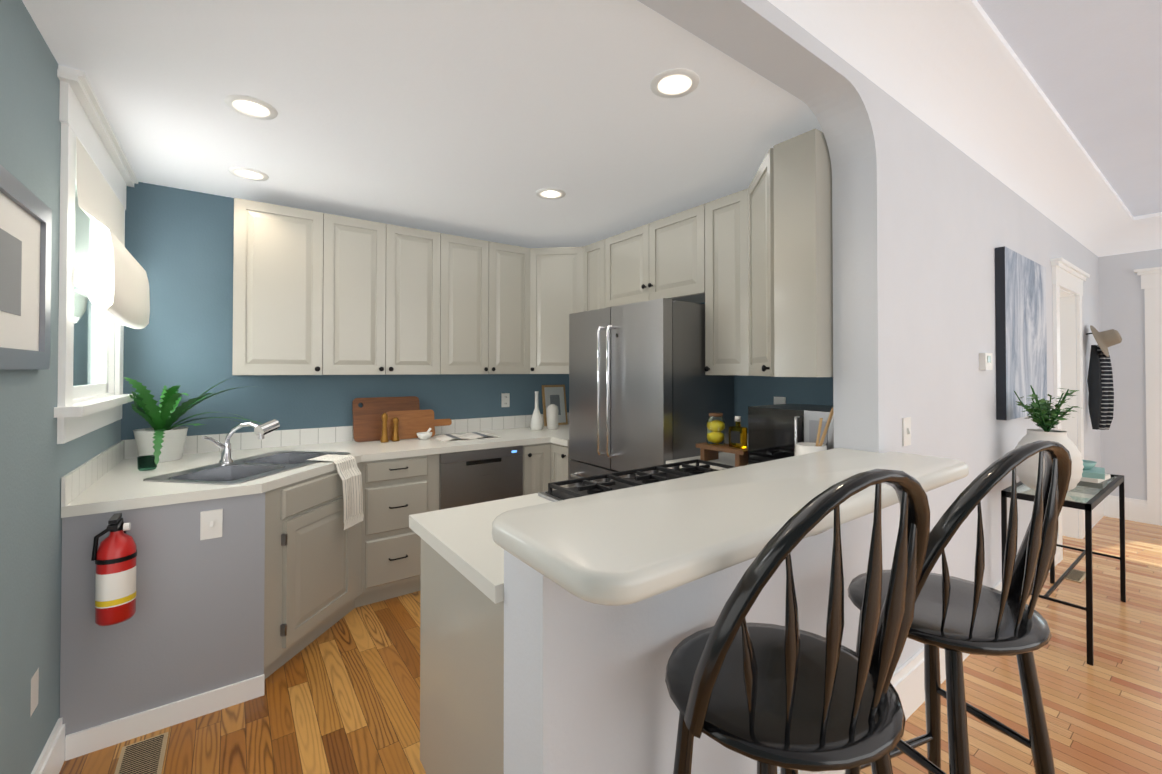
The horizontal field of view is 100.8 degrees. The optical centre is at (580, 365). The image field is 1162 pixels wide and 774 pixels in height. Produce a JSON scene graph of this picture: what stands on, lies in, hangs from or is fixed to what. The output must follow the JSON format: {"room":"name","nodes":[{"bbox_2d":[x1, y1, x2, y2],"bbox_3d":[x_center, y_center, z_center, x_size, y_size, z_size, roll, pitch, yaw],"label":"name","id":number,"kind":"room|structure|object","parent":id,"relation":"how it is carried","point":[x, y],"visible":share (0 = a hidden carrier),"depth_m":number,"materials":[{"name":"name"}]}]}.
{"room":"kitchen","nodes":[
{"label":"kitchen","id":0,"kind":"room"},
{"bbox_2d":[0,0,120,773],"bbox_3d":[-0.463,-0.057,-0.292,0.100,2.900,7.200,0,-1,-36],"label":"wall","id":1,"kind":"structure","parent":0,"point":[37,462],"depth_m":1.47,"materials":[{"name":"paint"}]},
{"bbox_2d":[0,165,51,369],"bbox_3d":[-1.462,-0.245,1.197,0.023,0.510,0.820,0,-1,-36],"label":"framed picture","id":2,"kind":"object","parent":1,"relation":"attached to","point":[25,256],"visible":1,"depth_m":1.36,"materials":[{"name":"white"}]},
{"bbox_2d":[30,668,38,716],"bbox_3d":[-1.715,1.023,1.505,0.008,0.115,0.072,0,-1,-36],"label":"outlet","id":3,"kind":"object","parent":1,"relation":"attached to","point":[35,679],"depth_m":1.51,"materials":[{"name":"white plastic"}]},
{"bbox_2d":[31,717,64,773],"bbox_3d":[-0.080,1.310,-0.734,0.017,0.155,6.060,0,-1,-36],"label":"baseboard","id":4,"kind":"structure","parent":1,"relation":"attached to","point":[51,759],"depth_m":1.63,"materials":[{"name":"white wood"}]},
{"bbox_2d":[54,65,137,443],"bbox_3d":[-2.167,-0.376,2.126,0.169,1.313,1.210,0,-1,-36],"label":"kitchen window","id":5,"kind":"structure","parent":1,"relation":"in","point":[90,344],"depth_m":2.02,"materials":[{"name":"white wood"}]},
{"bbox_2d":[76,136,149,328],"bbox_3d":[-2.089,-0.505,2.178,0.106,0.663,0.960,0,-1,-36],"label":"roman shade","id":6,"kind":"object","parent":5,"relation":"attached to","point":[126,302],"visible":0.96,"depth_m":2.03,"materials":[{"name":"white fabric"}]},
{"bbox_2d":[121,182,568,439],"bbox_3d":[0.393,0.001,4.834,7.500,2.900,0.100,0,-1,-36],"label":"wall","id":7,"kind":"structure","parent":0,"point":[179,243],"depth_m":2.89,"materials":[{"name":"blue paint"}]},
{"bbox_2d":[232,197,339,374],"bbox_3d":[-1.821,-0.440,2.947,0.504,1.000,0.362,0,-1,-36],"label":"upper cabinet","id":8,"kind":"object","parent":7,"relation":"attached to","point":[321,293],"depth_m":2.83,"materials":[{"name":"grey paint"}]},
{"bbox_2d":[336,216,451,374],"bbox_3d":[-1.366,-0.436,3.277,0.849,1.000,0.362,0,-1,-36],"label":"upper cabinet","id":9,"kind":"object","parent":7,"relation":"attached to","point":[394,282],"depth_m":3.19,"materials":[{"name":"grey paint"}]},
{"bbox_2d":[452,235,499,373],"bbox_3d":[-0.919,-0.433,3.601,0.482,1.000,0.362,0,-1,-36],"label":"upper cabinet","id":10,"kind":"object","parent":7,"relation":"attached to","point":[475,262],"depth_m":3.54,"materials":[{"name":"grey paint"}]},
{"bbox_2d":[501,393,509,406],"bbox_3d":[-0.628,0.292,4.008,0.072,0.115,0.008,0,-1,-36],"label":"outlet","id":11,"kind":"object","parent":7,"relation":"attached to","point":[505,397],"depth_m":4.00,"materials":[{"name":"white plastic"}]},
{"bbox_2d":[500,243,527,373],"bbox_3d":[-0.632,-0.430,3.809,0.455,1.000,0.362,0,-1,-36],"label":"upper cabinet","id":12,"kind":"object","parent":7,"relation":"attached to","point":[513,259],"depth_m":3.72,"materials":[{"name":"grey paint"}]},
{"bbox_2d":[528,246,583,373],"bbox_3d":[-0.162,-0.428,3.969,0.674,1.000,0.654,0,-1,-36],"label":"upper cabinet","id":13,"kind":"object","parent":7,"relation":"attached to","point":[555,274],"depth_m":3.79,"materials":[{"name":"grey paint"}]},
{"bbox_2d":[22,0,822,247],"bbox_3d":[-0.533,-1.062,2.484,3.030,0.060,2.640,0,-1,-36],"label":"ceiling","id":14,"kind":"structure","parent":0,"point":[485,120],"depth_m":1.94,"materials":[{"name":"white paint"}]},
{"bbox_2d":[228,167,268,180],"bbox_3d":[-1.787,-1.028,2.588,0.179,0.005,0.179,0,-1,9],"label":"recessed light","id":15,"kind":"object","parent":14,"relation":"in","point":[241,172],"depth_m":2.58,"materials":[{"name":"white plastic"}]},
{"bbox_2d":[224,94,277,119],"bbox_3d":[-1.326,-1.035,1.934,0.179,0.005,0.179,0,-1,9],"label":"recessed light","id":16,"kind":"object","parent":14,"relation":"in","point":[247,106],"depth_m":1.93,"materials":[{"name":"white plastic"}]},
{"bbox_2d":[536,188,565,199],"bbox_3d":[-0.180,-1.024,2.875,0.179,0.005,0.179,0,-1,9],"label":"recessed light","id":17,"kind":"object","parent":14,"relation":"in","point":[545,193],"depth_m":2.87,"materials":[{"name":"white plastic"}]},
{"bbox_2d":[650,68,699,97],"bbox_3d":[0.346,-1.037,1.774,0.179,0.005,0.179,0,-1,9],"label":"recessed light","id":18,"kind":"object","parent":14,"relation":"in","point":[675,83],"depth_m":1.77,"materials":[{"name":"white plastic"}]},
{"bbox_2d":[59,516,1161,773],"bbox_3d":[2.534,1.443,1.861,7.300,0.050,7.200,0,-1,-36],"label":"floor","id":19,"kind":"structure","parent":0,"point":[1103,714],"depth_m":2.03,"materials":[{"name":"brown wood"}]},
{"bbox_2d":[114,732,167,773],"bbox_3d":[-1.553,1.412,1.692,0.130,0.006,0.300,0,-1,-36],"label":"floor vent","id":20,"kind":"object","parent":19,"relation":"in","point":[145,756],"depth_m":1.73,"materials":[{"name":"beige metal"}]},
{"bbox_2d":[60,444,271,760],"bbox_3d":[-1.946,0.966,2.357,0.613,0.916,1.144,0,-1,-36],"label":"kitchen counter","id":21,"kind":"object","parent":19,"relation":"on","point":[194,644],"depth_m":1.91,"materials":[{"name":"white paint"}]},
{"bbox_2d":[91,513,136,625],"bbox_3d":[-1.702,0.741,1.754,0.119,0.381,0.146,0,-1,-36],"label":"fire extinguisher","id":22,"kind":"object","parent":21,"relation":"attached to","point":[114,554],"visible":1,"depth_m":1.73,"materials":[{"name":"red metal"}]},
{"bbox_2d":[137,455,156,470],"bbox_3d":[-2.129,0.480,2.360,0.074,0.065,0.074,0,-1,-36],"label":"glass votive","id":23,"kind":"object","parent":21,"relation":"on","point":[146,463],"visible":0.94,"depth_m":2.33,"materials":[{"name":"green glass"}]},
{"bbox_2d":[123,377,261,464],"bbox_3d":[-2.007,0.287,2.585,0.637,0.455,0.670,0,-1,-36],"label":"potted plant","id":24,"kind":"object","parent":21,"relation":"on","point":[162,439],"visible":1,"depth_m":2.54,"materials":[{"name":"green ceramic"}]},
{"bbox_2d":[200,509,222,539],"bbox_3d":[-1.515,0.654,1.970,0.072,0.115,0.019,0,-1,-36],"label":"outlet","id":25,"kind":"object","parent":21,"relation":"attached to","point":[210,523],"depth_m":1.97,"materials":[{"name":"white plastic"}]},
{"bbox_2d":[260,420,570,676],"bbox_3d":[-0.721,0.976,3.244,2.411,0.916,1.144,0,-1,-36],"label":"base cabinet","id":26,"kind":"object","parent":19,"relation":"on","point":[283,570],"depth_m":2.84,"materials":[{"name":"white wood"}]},
{"bbox_2d":[308,454,363,529],"bbox_3d":[-1.337,0.686,2.622,0.228,0.363,0.171,0,-1,9],"label":"striped towel","id":27,"kind":"object","parent":26,"relation":"hanging from","point":[349,472],"visible":1,"depth_m":2.61,"materials":[{"name":"white fabric"}]},
{"bbox_2d":[380,413,391,442],"bbox_3d":[-1.335,0.423,3.269,0.056,0.200,0.055,0,-1,-36],"label":"pepper mill","id":28,"kind":"object","parent":26,"relation":"on","point":[384,435],"depth_m":3.25,"materials":[{"name":"brown wood"}]},
{"bbox_2d":[392,417,399,441],"bbox_3d":[-1.281,0.441,3.321,0.056,0.165,0.055,0,-1,-36],"label":"pepper mill","id":29,"kind":"object","parent":26,"relation":"on","point":[395,437],"depth_m":3.31,"materials":[{"name":"gold metal"}]},
{"bbox_2d":[352,396,451,441],"bbox_3d":[-1.267,0.376,3.447,0.670,0.298,0.117,0,-1,-36],"label":"cutting boards","id":30,"kind":"object","parent":26,"relation":"on","point":[410,415],"visible":0.83,"depth_m":3.39,"materials":[{"name":"brown wood"}]},
{"bbox_2d":[416,428,432,439],"bbox_3d":[-1.109,0.486,3.408,0.111,0.077,0.110,0,-1,-36],"label":"bowl","id":31,"kind":"object","parent":26,"relation":"on","point":[424,435],"visible":1,"depth_m":3.38,"materials":[{"name":"white ceramic"}]},
{"bbox_2d":[433,432,498,441],"bbox_3d":[-0.836,0.519,3.507,0.420,0.013,0.280,0,-1,-32],"label":"open magazine","id":32,"kind":"object","parent":26,"relation":"on","point":[456,437],"visible":0.96,"depth_m":3.48,"materials":[{"name":"white paper"}]},
{"bbox_2d":[530,391,542,429],"bbox_3d":[-0.364,0.373,3.948,0.104,0.315,0.102,0,-1,-36],"label":"vase","id":33,"kind":"object","parent":26,"relation":"on","point":[537,419],"depth_m":3.92,"materials":[{"name":"white ceramic"}]},
{"bbox_2d":[547,404,557,429],"bbox_3d":[-0.235,0.428,3.992,0.096,0.205,0.095,0,-1,-36],"label":"vase","id":34,"kind":"object","parent":26,"relation":"on","point":[552,410],"depth_m":3.95,"materials":[{"name":"white ceramic"}]},
{"bbox_2d":[542,385,567,425],"bbox_3d":[-0.234,0.355,4.281,0.240,0.359,0.065,0,-1,-36],"label":"photo frame","id":35,"kind":"object","parent":26,"relation":"on","point":[554,394],"visible":0.81,"depth_m":4.29,"materials":[{"name":"brown wood"}]},
{"bbox_2d":[421,542,503,773],"bbox_3d":[-0.127,0.979,1.529,0.505,0.869,0.648,0,-1,-36],"label":"base cabinet","id":36,"kind":"object","parent":19,"relation":"on","point":[462,649],"depth_m":1.33,"materials":[{"name":"white wood"}]},
{"bbox_2d":[409,452,734,605],"bbox_3d":[0.390,0.529,2.026,2.047,0.040,0.837,0,-1,-36],"label":"countertop","id":37,"kind":"structure","parent":36,"relation":"on","point":[462,535],"depth_m":1.44,"materials":[{"name":"white stone"}]},
{"bbox_2d":[538,459,735,501],"bbox_3d":[0.361,0.482,1.923,0.920,0.050,0.530,0,-1,-36],"label":"gas cooktop","id":38,"kind":"object","parent":37,"relation":"in","point":[606,484],"visible":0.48,"depth_m":1.98,"materials":[{"name":"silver metal"}]},
{"bbox_2d":[696,442,747,466],"bbox_3d":[0.765,0.469,2.524,0.140,0.090,0.300,0,-1,-36],"label":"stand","id":39,"kind":"object","parent":37,"relation":"on","point":[708,452],"visible":0.64,"depth_m":2.50,"materials":[{"name":"brown wood"}]},
{"bbox_2d":[707,413,724,444],"bbox_3d":[0.724,0.340,2.582,0.096,0.162,0.096,0,-1,-36],"label":"jar","id":40,"kind":"object","parent":39,"relation":"on","point":[715,428],"visible":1,"depth_m":2.54,"materials":[{"name":"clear glass"}]},
{"bbox_2d":[729,416,746,447],"bbox_3d":[0.806,0.341,2.469,0.044,0.158,0.080,0,-1,-36],"label":"olive oil bottle","id":41,"kind":"object","parent":39,"relation":"on","point":[737,435],"visible":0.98,"depth_m":2.45,"materials":[{"name":"yellow glass"}]},
{"bbox_2d":[748,403,833,464],"bbox_3d":[1.083,0.356,2.295,0.416,0.308,0.415,0,-1,-36],"label":"microwave","id":42,"kind":"object","parent":37,"relation":"on","point":[777,431],"visible":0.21,"depth_m":2.23,"materials":[{"name":"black metal"}]},
{"bbox_2d":[795,408,833,455],"bbox_3d":[0.973,0.342,2.017,0.120,0.332,0.136,0,-1,-36],"label":"utensil crock","id":43,"kind":"object","parent":37,"relation":"on","point":[801,448],"visible":0.4,"depth_m":2.00,"materials":[{"name":"white ceramic"}]},
{"bbox_2d":[569,298,733,486],"bbox_3d":[0.403,0.537,3.123,0.684,1.790,0.900,0,-1,-36],"label":"fridge","id":44,"kind":"object","parent":19,"relation":"on","point":[645,391],"visible":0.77,"depth_m":2.81,"materials":[{"name":"silver metal"}]},
{"bbox_2d":[665,469,929,773],"bbox_3d":[0.413,0.792,0.990,0.501,1.235,0.476,0,-1,-36],"label":"bar stool","id":45,"kind":"object","parent":19,"relation":"on","point":[790,697],"visible":1,"depth_m":0.85,"materials":[{"name":"black paint"}]},
{"bbox_2d":[845,440,1071,773],"bbox_3d":[1.003,0.796,1.318,0.503,1.235,0.476,0,-1,-36],"label":"bar stool","id":46,"kind":"object","parent":19,"relation":"on","point":[955,618],"visible":0.88,"depth_m":1.18,"materials":[{"name":"black paint"}]},
{"bbox_2d":[1001,473,1125,665],"bbox_3d":[2.761,1.047,2.728,1.080,0.760,0.330,0,-1,-36],"label":"console table","id":47,"kind":"object","parent":19,"relation":"on","point":[1088,500],"visible":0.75,"depth_m":2.53,"materials":[{"name":"black metal"}]},
{"bbox_2d":[1015,429,1083,491],"bbox_3d":[2.487,0.507,2.567,0.276,0.315,0.276,0,-1,-36],"label":"ribbed vase","id":48,"kind":"object","parent":47,"relation":"on","point":[1027,472],"visible":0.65,"depth_m":2.51,"materials":[{"name":"white ceramic"}]},
{"bbox_2d":[1014,385,1078,431],"bbox_3d":[2.456,0.236,2.551,0.389,0.261,0.280,0,-1,-36],"label":"potted plant","id":49,"kind":"object","parent":48,"relation":"in","point":[1042,410],"visible":0.98,"depth_m":2.52,"materials":[{"name":"green plant"}]},
{"bbox_2d":[1077,460,1110,488],"bbox_3d":[2.842,0.603,2.725,0.259,0.126,0.199,0,-1,-36],"label":"books","id":50,"kind":"object","parent":47,"relation":"on","point":[1093,476],"visible":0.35,"depth_m":2.63,"materials":[{"name":"teal paper"}]},
{"bbox_2d":[1060,568,1085,582],"bbox_3d":[3.361,1.430,3.276,0.260,0.006,0.100,0,-1,-36],"label":"floor vent","id":51,"kind":"object","parent":19,"relation":"in","point":[1075,575],"depth_m":3.26,"materials":[{"name":"beige metal"}]},
{"bbox_2d":[700,302,832,433],"bbox_3d":[0.735,-0.015,3.390,0.100,2.900,2.640,0,-1,-36],"label":"wall","id":52,"kind":"structure","parent":0,"point":[756,390],"depth_m":2.77,"materials":[{"name":"blue paint"}]},
{"bbox_2d":[584,238,607,310],"bbox_3d":[0.216,-0.431,3.721,0.352,1.000,0.365,0,-1,-36],"label":"upper cabinet","id":53,"kind":"object","parent":52,"relation":"attached to","point":[595,254],"depth_m":3.63,"materials":[{"name":"grey paint"}]},
{"bbox_2d":[608,222,651,306],"bbox_3d":[0.575,-0.677,3.259,0.316,0.520,0.922,0,-1,-36],"label":"upper cabinet","id":54,"kind":"object","parent":52,"relation":"attached to","point":[630,251],"depth_m":3.31,"materials":[{"name":"grey paint"}]},
{"bbox_2d":[652,128,832,376],"bbox_3d":[0.941,-0.446,2.473,0.642,1.000,0.888,0,-1,-36],"label":"upper cabinet","id":55,"kind":"object","parent":52,"relation":"attached to","point":[759,257],"depth_m":2.19,"materials":[{"name":"grey paint"}]},
{"bbox_2d":[774,397,785,404],"bbox_3d":[1.133,0.237,2.737,0.008,0.115,0.072,0,-1,-36],"label":"outlet","id":56,"kind":"object","parent":52,"relation":"attached to","point":[777,400],"depth_m":2.73,"materials":[{"name":"white plastic"}]},
{"bbox_2d":[504,0,1100,773],"bbox_3d":[2.021,-0.024,2.587,7.300,2.900,0.170,0,-1,-36],"label":"wall","id":57,"kind":"structure","parent":0,"point":[926,220],"depth_m":1.88,"materials":[{"name":"paint"}]},
{"bbox_2d":[492,448,968,605],"bbox_3d":[0.566,0.405,1.343,1.630,0.162,0.430,0,-1,-36],"label":"peninsula bar","id":58,"kind":"object","parent":57,"relation":"on","point":[629,545],"visible":0.92,"depth_m":1.00,"materials":[{"name":"white stone"}]},
{"bbox_2d":[902,417,910,445],"bbox_3d":[1.347,0.274,1.980,0.072,0.115,0.019,0,-1,-36],"label":"outlet","id":59,"kind":"object","parent":57,"relation":"attached to","point":[906,422],"depth_m":1.98,"materials":[{"name":"white plastic"}]},
{"bbox_2d":[777,539,1058,773],"bbox_3d":[1.700,1.319,2.222,4.370,0.205,0.017,0,-1,-36],"label":"baseboard","id":60,"kind":"structure","parent":57,"relation":"attached to","point":[907,681],"depth_m":1.97,"materials":[{"name":"white wood"}]},
{"bbox_2d":[979,353,992,369],"bbox_3d":[2.160,-0.019,2.564,0.120,0.090,0.029,0,-1,-36],"label":"thermostat","id":61,"kind":"object","parent":57,"relation":"attached to","point":[985,361],"visible":1,"depth_m":2.54,"materials":[{"name":"white plastic"}]},
{"bbox_2d":[995,246,1046,419],"bbox_3d":[2.732,-0.175,2.970,0.940,0.970,0.044,0,-1,-36],"label":"painting","id":62,"kind":"object","parent":57,"relation":"attached to","point":[1020,318],"visible":0.84,"depth_m":2.83,"materials":[{"name":"grey fabric"}]},
{"bbox_2d":[1050,257,1089,562],"bbox_3d":[3.816,0.335,3.845,1.070,2.210,0.230,0,-1,-36],"label":"trim","id":63,"kind":"structure","parent":57,"relation":"attached to","point":[1069,277],"depth_m":4.02,"materials":[{"name":"white wood"}]},
{"bbox_2d":[1092,497,1106,527],"bbox_3d":[4.636,1.343,4.348,0.979,0.205,0.019,0,-1,-36],"label":"baseboard","id":64,"kind":"structure","parent":57,"relation":"attached to","point":[1100,510],"depth_m":4.48,"materials":[{"name":"white"}]},
{"bbox_2d":[1086,325,1121,429],"bbox_3d":[4.539,0.104,4.171,0.344,0.912,0.214,0,-1,-36],"label":"coat rack","id":65,"kind":"object","parent":57,"relation":"hanging from","point":[1101,393],"visible":1,"depth_m":4.16,"materials":[{"name":"black metal"}]},
{"bbox_2d":[768,0,1161,256],"bbox_3d":[3.358,-1.260,0.754,7.300,0.330,4.390,0,-1,-36],"label":"ceiling","id":66,"kind":"structure","parent":0,"point":[1051,110],"depth_m":2.23,"materials":[{"name":"white paint"}]},
{"bbox_2d":[1098,249,1161,499],"bbox_3d":[5.509,-0.007,4.095,0.120,2.900,7.300,0,-1,-36],"label":"wall","id":67,"kind":"structure","parent":0,"point":[1122,313],"depth_m":4.51,"materials":[{"name":"paint"}]},
{"bbox_2d":[1134,267,1161,525],"bbox_3d":[5.503,0.276,3.945,0.060,2.330,1.250,0,-1,-36],"label":"door frame","id":68,"kind":"structure","parent":67,"relation":"attached to","point":[1151,282],"depth_m":4.37,"materials":[{"name":"white wood"}]}
]}

